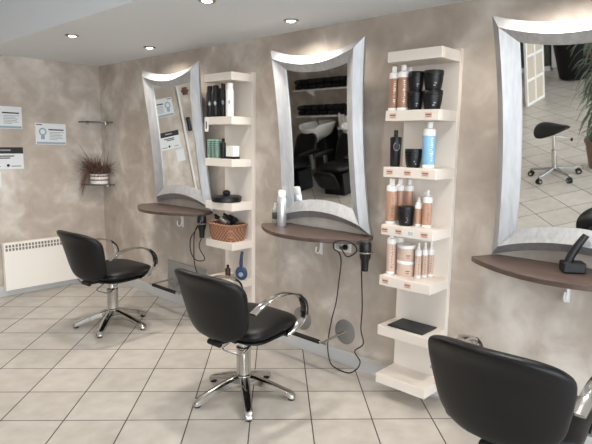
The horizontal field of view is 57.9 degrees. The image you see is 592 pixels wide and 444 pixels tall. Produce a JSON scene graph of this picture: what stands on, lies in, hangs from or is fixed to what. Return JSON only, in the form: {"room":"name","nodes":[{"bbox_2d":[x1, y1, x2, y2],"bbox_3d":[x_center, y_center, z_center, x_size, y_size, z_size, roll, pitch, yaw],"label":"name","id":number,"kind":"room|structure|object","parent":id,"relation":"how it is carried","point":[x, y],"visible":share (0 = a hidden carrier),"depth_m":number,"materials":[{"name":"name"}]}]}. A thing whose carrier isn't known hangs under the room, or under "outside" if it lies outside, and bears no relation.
{"room":"salon","nodes":[
{"label":"salon","id":0,"kind":"room"},
{"bbox_2d":[0,55,105,286],"bbox_3d":[-3.060,-0.608,4.926,0.200,2.920,2.600,9,11,42],"label":"wall","id":1,"kind":"structure","parent":0,"point":[40,199],"depth_m":5.39,"materials":[{"name":"paint"}]},
{"bbox_2d":[0,106,21,128],"bbox_3d":[-2.747,-0.988,5.051,0.004,0.208,0.303,9,11,42],"label":"certificate","id":2,"kind":"object","parent":1,"relation":"attached to","point":[10,117],"visible":1,"depth_m":5.09,"materials":[{"name":"white paper"}]},
{"bbox_2d":[0,147,23,168],"bbox_3d":[-2.756,-0.609,5.102,0.004,0.206,0.300,9,11,42],"label":"certificate","id":3,"kind":"object","parent":1,"relation":"attached to","point":[10,157],"visible":1,"depth_m":5.13,"materials":[{"name":"white paper"}]},
{"bbox_2d":[1,236,80,290],"bbox_3d":[-2.491,0.419,5.503,0.079,0.535,0.952,9,11,42],"label":"radiator","id":4,"kind":"object","parent":1,"relation":"attached to","point":[39,261],"visible":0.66,"depth_m":5.32,"materials":[{"name":"white metal"}]},
{"bbox_2d":[0,278,82,296],"bbox_3d":[-3.005,0.700,5.040,0.014,0.100,2.586,9,11,42],"label":"baseboard","id":5,"kind":"structure","parent":1,"relation":"attached to","point":[3,293],"depth_m":5.43,"materials":[{"name":"white tile"}]},
{"bbox_2d":[35,123,65,144],"bbox_3d":[-2.462,-0.883,5.378,0.004,0.208,0.301,9,10,42],"label":"certificate","id":6,"kind":"object","parent":1,"relation":"attached to","point":[50,134],"visible":1,"depth_m":5.38,"materials":[{"name":"white paper"}]},
{"bbox_2d":[0,0,469,65],"bbox_3d":[0.706,-1.370,2.266,8.720,0.526,1.170,9,11,42],"label":"ceiling","id":7,"kind":"structure","parent":0,"point":[109,31],"depth_m":3.64,"materials":[{"name":"paint"}]},
{"bbox_2d":[65,34,78,37],"bbox_3d":[-1.669,-1.387,3.992,0.100,0.014,0.100,9,11,42],"label":"recessed light","id":8,"kind":"object","parent":7,"relation":"in","point":[67,35],"visible":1,"depth_m":3.97,"materials":[{"name":"white glass"}]},
{"bbox_2d":[144,46,155,48],"bbox_3d":[-1.219,-1.449,4.455,0.100,0.014,0.100,9,11,42],"label":"recessed light","id":9,"kind":"object","parent":7,"relation":"in","point":[145,47],"visible":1,"depth_m":4.42,"materials":[{"name":"white glass"}]},
{"bbox_2d":[198,0,215,3],"bbox_3d":[-0.490,-1.215,2.946,0.100,0.014,0.100,9,11,42],"label":"recessed light","id":10,"kind":"object","parent":7,"relation":"in","point":[201,1],"visible":1,"depth_m":2.94,"materials":[{"name":"white glass"}]},
{"bbox_2d":[283,18,298,22],"bbox_3d":[-0.031,-1.275,3.397,0.100,0.014,0.100,9,11,42],"label":"recessed light","id":11,"kind":"object","parent":7,"relation":"in","point":[287,20],"visible":1,"depth_m":3.37,"materials":[{"name":"white glass"}]},
{"bbox_2d":[0,283,480,443],"bbox_3d":[-3.307,1.554,-0.069,10.800,0.100,10.600,9,11,42],"label":"floor","id":12,"kind":"structure","parent":0,"point":[60,383],"depth_m":3.31,"materials":[{"name":"tile"}]},
{"bbox_2d":[56,230,157,337],"bbox_3d":[-1.541,0.450,4.375,0.627,0.831,0.720,8,11,38],"label":"salon chair","id":13,"kind":"object","parent":12,"relation":"on","point":[85,255],"visible":1,"depth_m":4.20,"materials":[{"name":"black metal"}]},
{"bbox_2d":[204,71,255,302],"bbox_3d":[-0.519,-0.142,4.226,0.330,2.015,0.239,9,11,42],"label":"shelving","id":14,"kind":"object","parent":12,"relation":"on","point":[240,128],"visible":0.66,"depth_m":4.17,"materials":[{"name":"beige paint"}]},
{"bbox_2d":[205,117,207,130],"bbox_3d":[-0.693,-0.756,4.138,0.044,0.110,0.004,9,11,42],"label":"holder","id":15,"kind":"object","parent":14,"relation":"attached to","point":[206,118],"visible":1,"depth_m":4.13,"materials":[{"name":"white plastic"}]},
{"bbox_2d":[206,86,211,116],"bbox_3d":[-0.665,-0.931,4.146,0.060,0.235,0.060,9,11,42],"label":"spray can","id":16,"kind":"object","parent":14,"relation":"on","point":[209,88],"visible":0.71,"depth_m":4.12,"materials":[{"name":"black metal"}]},
{"bbox_2d":[207,139,210,157],"bbox_3d":[-0.677,-0.575,4.199,0.046,0.145,0.046,9,11,42],"label":"roller","id":17,"kind":"object","parent":14,"relation":"on","point":[208,140],"visible":0.73,"depth_m":4.18,"materials":[{"name":"green plastic"}]},
{"bbox_2d":[210,139,214,157],"bbox_3d":[-0.643,-0.570,4.167,0.046,0.145,0.046,5,9,25],"label":"roller","id":18,"kind":"object","parent":14,"relation":"on","point":[212,150],"visible":0.73,"depth_m":4.15,"materials":[{"name":"green plastic"}]},
{"bbox_2d":[212,85,219,116],"bbox_3d":[-0.615,-0.925,4.101,0.062,0.238,0.062,9,11,42],"label":"spray can","id":19,"kind":"object","parent":14,"relation":"on","point":[215,88],"visible":0.93,"depth_m":4.08,"materials":[{"name":"black metal"}]},
{"bbox_2d":[214,139,219,157],"bbox_3d":[-0.608,-0.565,4.136,0.046,0.145,0.046,2,9,8],"label":"roller","id":20,"kind":"object","parent":14,"relation":"on","point":[217,141],"visible":0.99,"depth_m":4.12,"materials":[{"name":"green plastic"}]},
{"bbox_2d":[219,88,220,116],"bbox_3d":[-0.582,-0.931,4.192,0.060,0.225,0.060,9,11,42],"label":"spray can","id":21,"kind":"object","parent":14,"relation":"on","point":[219,88],"visible":0.1,"depth_m":4.16,"materials":[{"name":"black metal"}]},
{"bbox_2d":[221,83,225,116],"bbox_3d":[-0.548,-0.917,4.031,0.038,0.245,0.039,1,8,1],"label":"spray can","id":22,"kind":"object","parent":14,"relation":"on","point":[223,91],"visible":0.85,"depth_m":4.02,"materials":[{"name":"black metal"}]},
{"bbox_2d":[221,138,225,158],"bbox_3d":[-0.557,-0.562,4.094,0.039,0.153,0.040,9,11,42],"label":"bottle","id":23,"kind":"object","parent":14,"relation":"on","point":[223,144],"visible":1,"depth_m":4.08,"materials":[{"name":"black plastic"}]},
{"bbox_2d":[211,190,241,202],"bbox_3d":[-0.544,-0.205,4.189,0.238,0.091,0.238,9,11,42],"label":"lidded dish","id":24,"kind":"object","parent":14,"relation":"on","point":[226,197],"visible":1,"depth_m":4.11,"materials":[{"name":"black ceramic"}]},
{"bbox_2d":[208,220,247,242],"bbox_3d":[-0.541,0.070,4.237,0.312,0.137,0.216,9,11,42],"label":"wicker basket","id":25,"kind":"object","parent":14,"relation":"on","point":[218,231],"visible":0.77,"depth_m":4.15,"materials":[{"name":"brown wicker"}]},
{"bbox_2d":[214,214,229,224],"bbox_3d":[-0.589,-0.016,4.207,0.052,0.080,0.195,-7,11,-41],"label":"brush","id":26,"kind":"object","parent":25,"relation":"in","point":[224,221],"visible":0.94,"depth_m":4.16,"materials":[{"name":"grey plastic"}]},
{"bbox_2d":[223,213,237,222],"bbox_3d":[-0.526,-0.031,4.258,0.052,0.062,0.198,-5,10,-32],"label":"brush","id":27,"kind":"object","parent":25,"relation":"in","point":[232,218],"visible":0.95,"depth_m":4.20,"materials":[{"name":"black plastic"}]},
{"bbox_2d":[222,216,241,224],"bbox_3d":[-0.519,-0.007,4.250,0.197,0.068,0.052,7,10,35],"label":"brush","id":28,"kind":"object","parent":25,"relation":"in","point":[238,222],"visible":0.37,"depth_m":4.19,"materials":[{"name":"grey plastic"}]},
{"bbox_2d":[225,265,230,275],"bbox_3d":[-0.543,0.393,4.265,0.044,0.105,0.044,9,11,42],"label":"bottle","id":29,"kind":"object","parent":14,"relation":"on","point":[227,269],"visible":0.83,"depth_m":4.25,"materials":[{"name":"brown glass"}]},
{"bbox_2d":[226,83,233,115],"bbox_3d":[-0.493,-0.910,3.987,0.060,0.245,0.060,9,11,42],"label":"spray can","id":30,"kind":"object","parent":14,"relation":"on","point":[229,86],"visible":0.87,"depth_m":3.96,"materials":[{"name":"white metal"}]},
{"bbox_2d":[225,146,239,158],"bbox_3d":[-0.482,-0.529,4.070,0.092,0.098,0.068,9,11,42],"label":"organizer box","id":31,"kind":"object","parent":14,"relation":"on","point":[232,152],"visible":1,"depth_m":4.04,"materials":[{"name":"white plastic"}]},
{"bbox_2d":[225,156,239,158],"bbox_3d":[-0.482,-0.490,4.075,0.092,0.018,0.068,9,11,42],"label":"tray","id":32,"kind":"object","parent":14,"relation":"on","point":[226,157],"depth_m":4.05,"materials":[{"name":"black plastic"}]},
{"bbox_2d":[235,251,246,279],"bbox_3d":[-0.428,0.340,4.183,0.093,0.235,0.048,4,9,23],"label":"brush","id":33,"kind":"object","parent":14,"relation":"on","point":[241,272],"visible":1,"depth_m":4.17,"materials":[{"name":"blue plastic"}]},
{"bbox_2d":[174,268,308,421],"bbox_3d":[-0.345,0.648,3.158,0.643,0.831,0.716,8,11,40],"label":"salon chair","id":34,"kind":"object","parent":12,"relation":"on","point":[220,309],"visible":1,"depth_m":2.97,"materials":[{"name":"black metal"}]},
{"bbox_2d":[376,46,463,398],"bbox_3d":[0.701,0.042,3.102,0.338,2.015,0.239,9,11,42],"label":"shelving","id":35,"kind":"object","parent":12,"relation":"on","point":[427,300],"visible":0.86,"depth_m":3.08,"materials":[{"name":"beige paint"}]},
{"bbox_2d":[381,227,387,232],"bbox_3d":[0.515,0.045,3.110,0.045,0.030,0.002,9,11,42],"label":"price tag","id":36,"kind":"object","parent":35,"relation":"attached to","point":[383,229],"visible":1,"depth_m":3.11,"materials":[{"name":"beige paper"}]},
{"bbox_2d":[382,278,388,283],"bbox_3d":[0.523,0.346,3.143,0.045,0.030,0.002,9,11,42],"label":"price tag","id":37,"kind":"object","parent":35,"relation":"attached to","point":[384,280],"visible":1,"depth_m":3.14,"materials":[{"name":"beige"}]},
{"bbox_2d":[386,169,392,174],"bbox_3d":[0.533,-0.285,3.049,0.045,0.030,0.002,9,11,42],"label":"price tag","id":38,"kind":"object","parent":35,"relation":"attached to","point":[388,171],"visible":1,"depth_m":3.05,"materials":[{"name":"beige"}]},
{"bbox_2d":[385,179,397,223],"bbox_3d":[0.562,-0.122,3.149,0.063,0.262,0.063,9,11,42],"label":"bottle","id":39,"kind":"object","parent":35,"relation":"on","point":[391,197],"visible":1,"depth_m":3.13,"materials":[{"name":"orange plastic"}]},
{"bbox_2d":[386,235,396,273],"bbox_3d":[0.570,0.183,3.197,0.056,0.250,0.056,9,11,42],"label":"bottle","id":40,"kind":"object","parent":35,"relation":"on","point":[391,241],"visible":0.94,"depth_m":3.18,"materials":[{"name":"white plastic"}]},
{"bbox_2d":[389,113,395,118],"bbox_3d":[0.542,-0.596,2.999,0.045,0.030,0.002,9,11,42],"label":"price tag","id":41,"kind":"object","parent":35,"relation":"attached to","point":[391,115],"visible":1,"depth_m":3.00,"materials":[{"name":"beige"}]},
{"bbox_2d":[388,66,398,110],"bbox_3d":[0.552,-0.750,3.019,0.054,0.243,0.054,9,11,42],"label":"bottle","id":42,"kind":"object","parent":35,"relation":"on","point":[393,82],"visible":0.92,"depth_m":3.00,"materials":[{"name":"brown plastic"}]},
{"bbox_2d":[390,130,401,166],"bbox_3d":[0.575,-0.424,3.089,0.066,0.208,0.066,1,8,1],"label":"bottle","id":43,"kind":"object","parent":35,"relation":"on","point":[395,142],"visible":1,"depth_m":3.07,"materials":[{"name":"black plastic"}]},
{"bbox_2d":[395,229,401,234],"bbox_3d":[0.583,0.055,3.048,0.045,0.030,0.002,9,11,42],"label":"price tag","id":44,"kind":"object","parent":35,"relation":"attached to","point":[397,231],"visible":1,"depth_m":3.05,"materials":[{"name":"beige paper"}]},
{"bbox_2d":[395,236,403,271],"bbox_3d":[0.623,0.178,3.243,0.052,0.248,0.053,9,11,42],"label":"bottle","id":45,"kind":"object","parent":35,"relation":"on","point":[399,239],"visible":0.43,"depth_m":3.22,"materials":[{"name":"white plastic"}]},
{"bbox_2d":[396,179,404,222],"bbox_3d":[0.618,-0.127,3.186,0.050,0.262,0.051,9,11,42],"label":"bottle","id":46,"kind":"object","parent":35,"relation":"on","point":[400,191],"visible":0.58,"depth_m":3.16,"materials":[{"name":"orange plastic"}]},
{"bbox_2d":[397,65,408,109],"bbox_3d":[0.597,-0.745,2.978,0.060,0.246,0.060,9,11,42],"label":"bottle","id":47,"kind":"object","parent":35,"relation":"on","point":[403,76],"visible":0.91,"depth_m":2.96,"materials":[{"name":"brown plastic"}]},
{"bbox_2d":[397,259,414,276],"bbox_3d":[0.651,0.268,3.173,0.108,0.092,0.109,9,11,42],"label":"jar","id":48,"kind":"object","parent":35,"relation":"on","point":[404,268],"visible":0.75,"depth_m":3.13,"materials":[{"name":"white plastic"}]},
{"bbox_2d":[397,243,415,260],"bbox_3d":[0.653,0.176,3.159,0.108,0.092,0.109,9,11,42],"label":"jar","id":49,"kind":"object","parent":48,"relation":"on","point":[405,251],"visible":0.97,"depth_m":3.12,"materials":[{"name":"white plastic"}]},
{"bbox_2d":[398,205,414,225],"bbox_3d":[0.634,-0.036,3.093,0.094,0.110,0.095,9,11,42],"label":"jar","id":50,"kind":"object","parent":35,"relation":"on","point":[405,213],"visible":1,"depth_m":3.06,"materials":[{"name":"black plastic"}]},
{"bbox_2d":[404,170,410,175],"bbox_3d":[0.618,-0.272,2.971,0.045,0.030,0.002,9,11,42],"label":"price tag","id":51,"kind":"object","parent":35,"relation":"attached to","point":[406,172],"visible":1,"depth_m":2.97,"materials":[{"name":"beige"}]},
{"bbox_2d":[404,283,410,288],"bbox_3d":[0.633,0.363,3.042,0.045,0.030,0.002,9,11,42],"label":"price tag","id":52,"kind":"object","parent":35,"relation":"attached to","point":[406,285],"visible":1,"depth_m":3.04,"materials":[{"name":"beige"}]},
{"bbox_2d":[404,179,413,205],"bbox_3d":[0.669,-0.124,3.173,0.050,0.262,0.051,9,11,42],"label":"bottle","id":53,"kind":"object","parent":35,"relation":"on","point":[409,188],"visible":0.62,"depth_m":3.15,"materials":[{"name":"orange plastic"}]},
{"bbox_2d":[407,231,412,236],"bbox_3d":[0.639,0.065,2.997,0.034,0.030,0.002,9,11,42],"label":"price tag","id":54,"kind":"object","parent":35,"relation":"attached to","point":[409,233],"visible":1,"depth_m":3.00,"materials":[{"name":"white paper"}]},
{"bbox_2d":[387,318,436,334],"bbox_3d":[0.689,0.620,3.178,0.235,0.008,0.170,9,11,42],"label":"mat","id":55,"kind":"object","parent":35,"relation":"on","point":[415,327],"visible":1,"depth_m":3.16,"materials":[{"name":"black rubber"}]},
{"bbox_2d":[405,149,421,167],"bbox_3d":[0.660,-0.358,3.005,0.096,0.104,0.097,9,11,42],"label":"jar","id":56,"kind":"object","parent":35,"relation":"on","point":[413,157],"visible":0.95,"depth_m":2.97,"materials":[{"name":"black plastic"}]},
{"bbox_2d":[408,91,422,109],"bbox_3d":[0.659,-0.668,2.950,0.086,0.103,0.087,9,11,42],"label":"jar","id":57,"kind":"object","parent":35,"relation":"on","point":[415,98],"visible":0.84,"depth_m":2.92,"materials":[{"name":"black plastic"}]},
{"bbox_2d":[409,71,423,90],"bbox_3d":[0.660,-0.770,2.935,0.086,0.103,0.087,9,11,42],"label":"jar","id":58,"kind":"object","parent":57,"relation":"on","point":[416,78],"visible":0.91,"depth_m":2.90,"materials":[{"name":"black plastic"}]},
{"bbox_2d":[414,243,421,277],"bbox_3d":[0.708,0.222,3.100,0.037,0.205,0.038,9,11,42],"label":"bottle","id":59,"kind":"object","parent":35,"relation":"on","point":[418,252],"visible":1,"depth_m":3.09,"materials":[{"name":"white plastic"}]},
{"bbox_2d":[414,197,421,226],"bbox_3d":[0.699,-0.059,3.057,0.040,0.168,0.041,9,11,42],"label":"bottle","id":60,"kind":"object","parent":35,"relation":"on","point":[418,205],"visible":1,"depth_m":3.04,"materials":[{"name":"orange plastic"}]},
{"bbox_2d":[420,232,427,238],"bbox_3d":[0.703,0.073,2.937,0.045,0.030,0.002,9,11,42],"label":"price tag","id":61,"kind":"object","parent":35,"relation":"attached to","point":[422,235],"visible":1,"depth_m":2.94,"materials":[{"name":"beige paper"}]},
{"bbox_2d":[421,242,427,277],"bbox_3d":[0.750,0.220,3.119,0.037,0.205,0.038,9,11,42],"label":"bottle","id":62,"kind":"object","parent":35,"relation":"on","point":[424,261],"visible":0.96,"depth_m":3.11,"materials":[{"name":"white plastic"}]},
{"bbox_2d":[421,171,428,176],"bbox_3d":[0.698,-0.260,2.897,0.045,0.030,0.002,9,11,42],"label":"price tag","id":63,"kind":"object","parent":35,"relation":"attached to","point":[423,173],"visible":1,"depth_m":2.90,"materials":[{"name":"beige"}]},
{"bbox_2d":[421,190,432,227],"bbox_3d":[0.739,-0.075,3.017,0.052,0.212,0.053,9,11,42],"label":"bottle","id":64,"kind":"object","parent":35,"relation":"on","point":[427,200],"visible":1,"depth_m":3.00,"materials":[{"name":"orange plastic"}]},
{"bbox_2d":[425,112,431,117],"bbox_3d":[0.705,-0.571,2.849,0.045,0.030,0.002,9,11,42],"label":"price tag","id":65,"kind":"object","parent":35,"relation":"attached to","point":[427,114],"visible":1,"depth_m":2.85,"materials":[{"name":"beige"}]},
{"bbox_2d":[422,122,435,167],"bbox_3d":[0.732,-0.422,2.942,0.070,0.250,0.070,9,11,42],"label":"bottle","id":66,"kind":"object","parent":35,"relation":"on","point":[429,133],"visible":0.99,"depth_m":2.92,"materials":[{"name":"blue plastic"}]},
{"bbox_2d":[427,242,433,276],"bbox_3d":[0.790,0.218,3.140,0.037,0.205,0.038,9,11,42],"label":"bottle","id":67,"kind":"object","parent":35,"relation":"on","point":[430,250],"visible":0.94,"depth_m":3.13,"materials":[{"name":"white plastic"}]},
{"bbox_2d":[423,89,442,108],"bbox_3d":[0.738,-0.658,2.891,0.106,0.103,0.107,9,11,42],"label":"jar","id":68,"kind":"object","parent":35,"relation":"on","point":[432,99],"visible":0.86,"depth_m":2.85,"materials":[{"name":"black plastic"}]},
{"bbox_2d":[424,69,443,89],"bbox_3d":[0.739,-0.760,2.876,0.106,0.103,0.107,9,11,42],"label":"jar","id":69,"kind":"object","parent":68,"relation":"on","point":[433,78],"visible":0.91,"depth_m":2.84,"materials":[{"name":"black plastic"}]},
{"bbox_2d":[428,334,591,443],"bbox_3d":[0.853,0.816,2.138,0.619,0.831,0.682,9,11,42],"label":"salon chair","id":70,"kind":"object","parent":12,"relation":"on","point":[498,397],"visible":1,"depth_m":1.87,"materials":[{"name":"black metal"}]},
{"bbox_2d":[99,0,591,395],"bbox_3d":[1.083,-0.264,3.005,8.920,2.920,0.200,9,11,42],"label":"wall","id":71,"kind":"structure","parent":0,"point":[522,318],"depth_m":3.45,"materials":[{"name":"paint"}]},
{"bbox_2d":[78,120,112,124],"bbox_3d":[-2.085,-1.035,5.571,0.260,0.046,0.250,9,11,42],"label":"corner shelf","id":72,"kind":"object","parent":71,"relation":"attached to","point":[86,122],"visible":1,"depth_m":5.53,"materials":[{"name":"clear glass"}]},
{"bbox_2d":[85,183,114,186],"bbox_3d":[-2.095,-0.392,5.666,0.260,0.046,0.250,9,11,42],"label":"corner shelf","id":73,"kind":"object","parent":71,"relation":"attached to","point":[88,184],"visible":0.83,"depth_m":5.61,"materials":[{"name":"clear glass"}]},
{"bbox_2d":[71,149,113,196],"bbox_3d":[-2.078,-0.514,5.530,0.438,0.576,0.407,9,11,42],"label":"dried plant","id":74,"kind":"object","parent":73,"relation":"on","point":[98,174],"visible":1,"depth_m":5.58,"materials":[{"name":"brown plant"}]},
{"bbox_2d":[137,203,212,226],"bbox_3d":[-1.145,-0.025,4.723,0.948,0.190,0.394,9,11,42],"label":"shelf","id":75,"kind":"object","parent":71,"relation":"attached to","point":[150,208],"visible":0.99,"depth_m":4.62,"materials":[{"name":"brown wood"}]},
{"bbox_2d":[149,259,205,294],"bbox_3d":[-1.095,0.549,4.843,0.580,0.300,0.264,9,11,42],"label":"footrest","id":76,"kind":"object","parent":71,"relation":"attached to","point":[173,285],"visible":0.5,"depth_m":5.00,"materials":[{"name":"grey metal"}]},
{"bbox_2d":[142,61,213,210],"bbox_3d":[-1.048,-0.728,4.643,0.848,1.208,0.182,9,12,43],"label":"mirror","id":77,"kind":"object","parent":71,"relation":"attached to","point":[173,101],"visible":0.98,"depth_m":4.62,"materials":[{"name":"silver metal"}]},
{"bbox_2d":[153,80,199,189],"bbox_3d":[-1.035,-0.741,4.654,0.567,0.917,0.010,9,18,43],"label":"mirror glass","id":78,"kind":"object","parent":77,"relation":"attached to","point":[173,127],"depth_m":4.66,"materials":[{"name":"white"}]},
{"bbox_2d":[261,223,372,254],"bbox_3d":[0.068,0.158,3.606,0.948,0.190,0.394,9,11,42],"label":"shelf","id":79,"kind":"object","parent":71,"relation":"attached to","point":[291,231],"visible":0.94,"depth_m":3.51,"materials":[{"name":"brown wood"}]},
{"bbox_2d":[272,203,276,222],"bbox_3d":[-0.153,-0.069,3.960,0.047,0.148,0.048,9,11,42],"label":"bottle","id":80,"kind":"object","parent":79,"relation":"on","point":[274,210],"visible":0.73,"depth_m":3.94,"materials":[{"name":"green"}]},
{"bbox_2d":[277,190,286,226],"bbox_3d":[-0.101,-0.099,3.804,0.066,0.255,0.066,9,11,42],"label":"spray can","id":81,"kind":"object","parent":79,"relation":"on","point":[281,200],"visible":1,"depth_m":3.78,"materials":[{"name":"silver metal"}]},
{"bbox_2d":[271,36,371,234],"bbox_3d":[0.142,-0.548,3.548,0.792,1.208,0.182,9,11,42],"label":"mirror","id":82,"kind":"object","parent":71,"relation":"attached to","point":[320,98],"visible":0.99,"depth_m":3.52,"materials":[{"name":"silver metal"}]},
{"bbox_2d":[286,63,351,207],"bbox_3d":[0.154,-0.562,3.559,0.530,0.917,0.010,9,17,42],"label":"mirror glass","id":83,"kind":"object","parent":82,"relation":"attached to","point":[317,99],"depth_m":3.55,"materials":[{"name":"white"}]},
{"bbox_2d":[292,307,354,344],"bbox_3d":[0.104,0.750,3.742,0.572,0.172,0.264,9,11,42],"label":"footrest","id":84,"kind":"object","parent":71,"relation":"attached to","point":[345,332],"visible":0.74,"depth_m":3.68,"materials":[{"name":"grey metal"}]},
{"bbox_2d":[335,244,351,252],"bbox_3d":[0.319,0.166,3.634,0.140,0.073,0.014,9,11,42],"label":"power socket","id":85,"kind":"object","parent":71,"relation":"attached to","point":[348,250],"visible":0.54,"depth_m":3.62,"materials":[{"name":"white plastic"}]},
{"bbox_2d":[122,279,591,443],"bbox_3d":[1.065,1.053,3.053,8.720,0.100,0.014,9,11,42],"label":"baseboard","id":86,"kind":"structure","parent":71,"relation":"attached to","point":[369,366],"depth_m":3.86,"materials":[{"name":"white tile"}]},
{"bbox_2d":[471,254,591,302],"bbox_3d":[1.253,0.332,2.515,0.948,0.190,0.394,9,11,42],"label":"shelf","id":87,"kind":"object","parent":71,"relation":"attached to","point":[535,271],"visible":0.98,"depth_m":2.54,"materials":[{"name":"brown wood"}]},
{"bbox_2d":[559,234,588,273],"bbox_3d":[1.380,0.141,2.534,0.292,0.186,0.115,-2,9,-20],"label":"stand","id":88,"kind":"object","parent":87,"relation":"on","point":[567,265],"visible":1,"depth_m":2.48,"materials":[{"name":"black plastic"}]},
{"bbox_2d":[492,16,591,255],"bbox_3d":[1.284,-0.366,2.457,0.792,1.201,0.242,8,11,42],"label":"mirror","id":89,"kind":"object","parent":71,"relation":"attached to","point":[544,69],"visible":0.98,"depth_m":2.54,"materials":[{"name":"silver metal"}]},
{"bbox_2d":[517,42,591,230],"bbox_3d":[1.294,-0.379,2.467,0.530,0.917,0.010,8,20,42],"label":"mirror glass","id":90,"kind":"object","parent":89,"relation":"attached to","point":[554,79],"depth_m":2.52,"materials":[{"name":"white"}]},
{"bbox_3d":[0.389,0.163,3.247,0.189,0.032,0.117,9,11,42],"label":"holder","id":91,"kind":"object","parent":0,"visible":0},
{"bbox_2d":[327,240,371,373],"bbox_3d":[0.334,0.550,3.425,0.236,0.972,0.616,1,8,2],"label":"hair dryer","id":92,"kind":"object","parent":91,"relation":"hanging from","point":[365,246],"visible":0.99,"depth_m":3.21,"materials":[{"name":"black plastic"}]},
{"bbox_3d":[-0.818,-0.014,4.325,0.308,0.032,0.117,9,11,42],"label":"holder","id":93,"kind":"object","parent":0,"visible":0},
{"bbox_2d":[189,215,205,272],"bbox_3d":[-0.788,0.275,4.395,0.132,0.698,0.466,0,8,-4],"label":"hair dryer","id":94,"kind":"object","parent":93,"relation":"hanging from","point":[201,219],"visible":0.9,"depth_m":4.23,"materials":[{"name":"black plastic"}]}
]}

